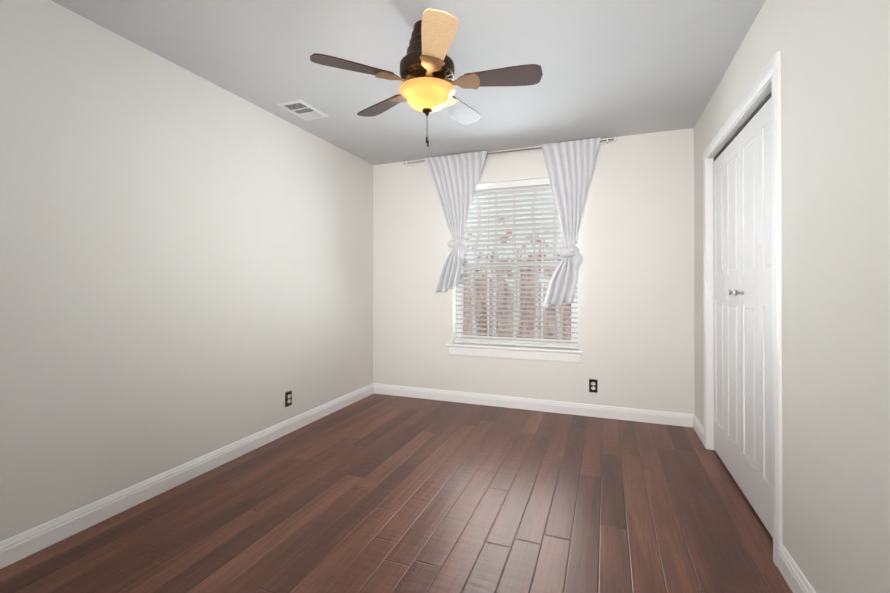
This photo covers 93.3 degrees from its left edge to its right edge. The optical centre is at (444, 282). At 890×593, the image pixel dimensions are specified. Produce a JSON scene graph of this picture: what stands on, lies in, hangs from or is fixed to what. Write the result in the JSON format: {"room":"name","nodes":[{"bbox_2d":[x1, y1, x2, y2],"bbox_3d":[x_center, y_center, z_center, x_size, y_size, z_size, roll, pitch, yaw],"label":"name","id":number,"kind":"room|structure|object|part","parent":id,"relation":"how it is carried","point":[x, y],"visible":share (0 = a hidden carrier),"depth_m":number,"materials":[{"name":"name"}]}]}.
{"room":"empty bedroom","nodes":[
{"label":"empty bedroom","id":0,"kind":"room"},
{"bbox_2d":[0,0,372,541],"bbox_3d":[-1.652,-0.045,2.406,0.150,2.440,4.845,0,0,21],"label":"wall","id":1,"kind":"structure","parent":0,"point":[186,266],"depth_m":2.29,"materials":[{"name":"paint"}]},
{"bbox_2d":[0,383,373,568],"bbox_3d":[-1.575,1.122,2.372,0.015,0.105,4.545,0,0,21],"label":"baseboard","id":2,"kind":"structure","parent":1,"relation":"attached to","point":[18,547],"depth_m":2.27,"materials":[{"name":"paint"}]},
{"bbox_2d":[285,390,291,406],"bbox_3d":[-1.225,0.913,3.296,0.007,0.115,0.070,0,0,21],"label":"electrical outlet","id":3,"kind":"object","parent":1,"relation":"attached to","point":[288,398],"visible":1,"depth_m":3.29,"materials":[{"name":"black plastic"}]},
{"bbox_2d":[0,394,792,592],"bbox_3d":[-0.181,1.223,1.837,3.300,0.100,4.845,0,0,21],"label":"floor","id":4,"kind":"structure","parent":0,"point":[377,493],"depth_m":2.08,"materials":[{"name":"brown wood"}]},
{"bbox_2d":[51,0,765,164],"bbox_3d":[-0.181,-1.317,1.848,3.300,0.100,4.845,0,0,21],"label":"ceiling","id":5,"kind":"structure","parent":0,"point":[614,68],"depth_m":2.37,"materials":[{"name":"paint"}]},
{"bbox_2d":[277,99,328,120],"bbox_3d":[-1.036,-1.258,3.083,0.210,0.010,0.310,0,0,21],"label":"ceiling vent","id":6,"kind":"object","parent":5,"relation":"in","point":[302,109],"visible":1,"depth_m":3.07,"materials":[{"name":"metal"}]},
{"bbox_2d":[310,8,542,146],"bbox_3d":[-0.066,-0.969,2.105,1.070,0.595,1.061,0,0,21],"label":"ceiling fan","id":7,"kind":"object","parent":5,"relation":"hanging from","point":[426,87],"visible":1,"depth_m":2.00,"materials":[{"name":"brown wood"}]},
{"bbox_3d":[-0.089,-0.905,2.086,0.280,0.094,0.280,0,0,21],"label":"lamp shade","id":8,"kind":"part","parent":7,"relation":"part of","materials":[{"name":"yellow glass"}]},
{"bbox_2d":[373,128,694,413],"bbox_3d":[0.659,-0.038,4.035,3.000,2.440,0.150,0,0,21],"label":"wall","id":9,"kind":"structure","parent":0,"point":[636,288],"depth_m":3.70,"materials":[{"name":"paint"}]},
{"bbox_2d":[402,137,615,306],"bbox_3d":[0.509,-0.511,3.930,2.027,1.471,0.154,0,0,21],"label":"curtains","id":10,"kind":"object","parent":9,"relation":"attached to","point":[456,177],"visible":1,"depth_m":3.75,"materials":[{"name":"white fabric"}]},
{"bbox_3d":[0.099,-0.566,4.078,0.661,1.357,0.065,0,0,21],"label":"panel","id":11,"kind":"part","parent":10,"relation":"part of","materials":[{"name":"fabric"}]},
{"bbox_3d":[0.510,-1.217,3.936,1.995,0.015,0.015,0,0,21],"label":"rod","id":12,"kind":"part","parent":10,"relation":"part of","materials":[{"name":"silver metal"}]},
{"bbox_3d":[1.100,-0.511,3.692,0.510,1.469,0.062,0,0,21],"label":"panel","id":13,"kind":"part","parent":10,"relation":"part of","materials":[{"name":"fabric"}]},
{"bbox_2d":[446,184,582,363],"bbox_3d":[0.641,-0.119,4.015,1.289,1.686,0.189,0,0,21],"label":"window","id":14,"kind":"structure","parent":9,"relation":"in","point":[514,270],"depth_m":4.01,"materials":[{"name":"plastic"}]},
{"bbox_2d":[454,178,577,347],"bbox_3d":[0.649,-0.183,4.000,1.186,1.554,0.072,0,0,21],"label":"window blinds","id":15,"kind":"object","parent":14,"relation":"attached to","point":[518,183],"visible":0.65,"depth_m":4.01,"materials":[{"name":"white plastic"}]},
{"bbox_2d":[373,383,693,426],"bbox_3d":[0.629,1.129,3.953,3.000,0.105,0.015,0,0,21],"label":"baseboard","id":16,"kind":"structure","parent":9,"relation":"attached to","point":[641,415],"depth_m":3.84,"materials":[{"name":"paint"}]},
{"bbox_2d":[589,379,597,392],"bbox_3d":[1.305,0.912,3.699,0.070,0.115,0.007,0,0,21],"label":"outlet","id":17,"kind":"object","parent":9,"relation":"attached to","point":[593,385],"visible":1,"depth_m":3.70,"materials":[{"name":"black plastic"}]},
{"bbox_2d":[694,0,889,592],"bbox_3d":[1.290,-0.050,1.279,0.150,2.440,4.845,0,0,21],"label":"wall","id":18,"kind":"structure","parent":0,"point":[835,137],"depth_m":1.35,"materials":[{"name":"paint"}]},
{"bbox_2d":[693,414,703,444],"bbox_3d":[1.950,1.126,3.228,0.015,0.105,0.423,0,0,21],"label":"baseboard","id":19,"kind":"structure","parent":18,"relation":"attached to","point":[698,427],"depth_m":3.21,"materials":[{"name":"paint"}]},
{"bbox_2d":[713,150,725,465],"bbox_3d":[1.845,0.161,2.798,0.034,2.004,0.311,0,0,21],"label":"closet door leaf","id":20,"kind":"structure","parent":18,"relation":"in","point":[719,302],"depth_m":2.80,"materials":[{"name":"paint"}]},
{"bbox_2d":[725,133,740,488],"bbox_3d":[1.732,0.159,2.505,0.034,2.004,0.311,0,0,21],"label":"closet door leaf","id":21,"kind":"structure","parent":18,"relation":"in","point":[732,276],"depth_m":2.50,"materials":[{"name":"paint"}]},
{"bbox_2d":[728,290,743,295],"bbox_3d":[1.639,0.058,2.373,0.045,0.033,0.149,0,0,21],"label":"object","id":22,"kind":"structure","parent":18,"relation":"in","point":[734,292],"depth_m":2.32,"materials":[{"name":"grey metal"}]},
{"bbox_3d":[1.618,0.058,2.319,0.045,0.033,0.033,0,0,21],"label":"knob","id":23,"kind":"part","parent":22,"relation":"part of","materials":[{"name":"grey metal"}]},
{"bbox_2d":[714,92,770,160],"bbox_3d":[1.677,-0.863,2.363,0.030,0.020,1.252,0,0,21],"label":"track","id":24,"kind":"object","parent":18,"relation":"attached to","point":[757,109],"visible":0.29,"depth_m":2.28,"materials":[{"name":"grey metal"}]},
{"bbox_2d":[703,51,782,566],"bbox_3d":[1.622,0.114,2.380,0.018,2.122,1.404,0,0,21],"label":"trim","id":25,"kind":"structure","parent":18,"relation":"attached to","point":[772,71],"depth_m":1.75,"materials":[{"name":"paint"}]},
{"bbox_2d":[740,112,759,517],"bbox_3d":[1.620,0.158,2.212,0.034,2.004,0.311,0,0,21],"label":"closet door leaf","id":26,"kind":"structure","parent":18,"relation":"in","point":[749,309],"depth_m":2.21,"materials":[{"name":"paint"}]},
{"bbox_2d":[758,98,772,537],"bbox_3d":[1.508,0.157,1.919,0.034,2.004,0.311,0,0,21],"label":"closet door leaf","id":27,"kind":"structure","parent":18,"relation":"in","point":[765,318],"depth_m":1.99,"materials":[{"name":"paint"}]},
{"bbox_2d":[778,544,815,592],"bbox_3d":[0.886,1.115,0.451,0.015,0.105,2.718,0,0,21],"label":"baseboard","id":28,"kind":"structure","parent":18,"relation":"attached to","point":[796,580],"depth_m":1.60,"materials":[{"name":"paint"}]},
{"label":"outside","id":29,"kind":"structure","parent":0,"visible":0},
{"bbox_2d":[458,191,572,348],"bbox_3d":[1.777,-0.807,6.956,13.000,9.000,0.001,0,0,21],"label":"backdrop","id":30,"kind":"structure","parent":29,"point":[517,304],"depth_m":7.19,"materials":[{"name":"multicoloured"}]}
]}

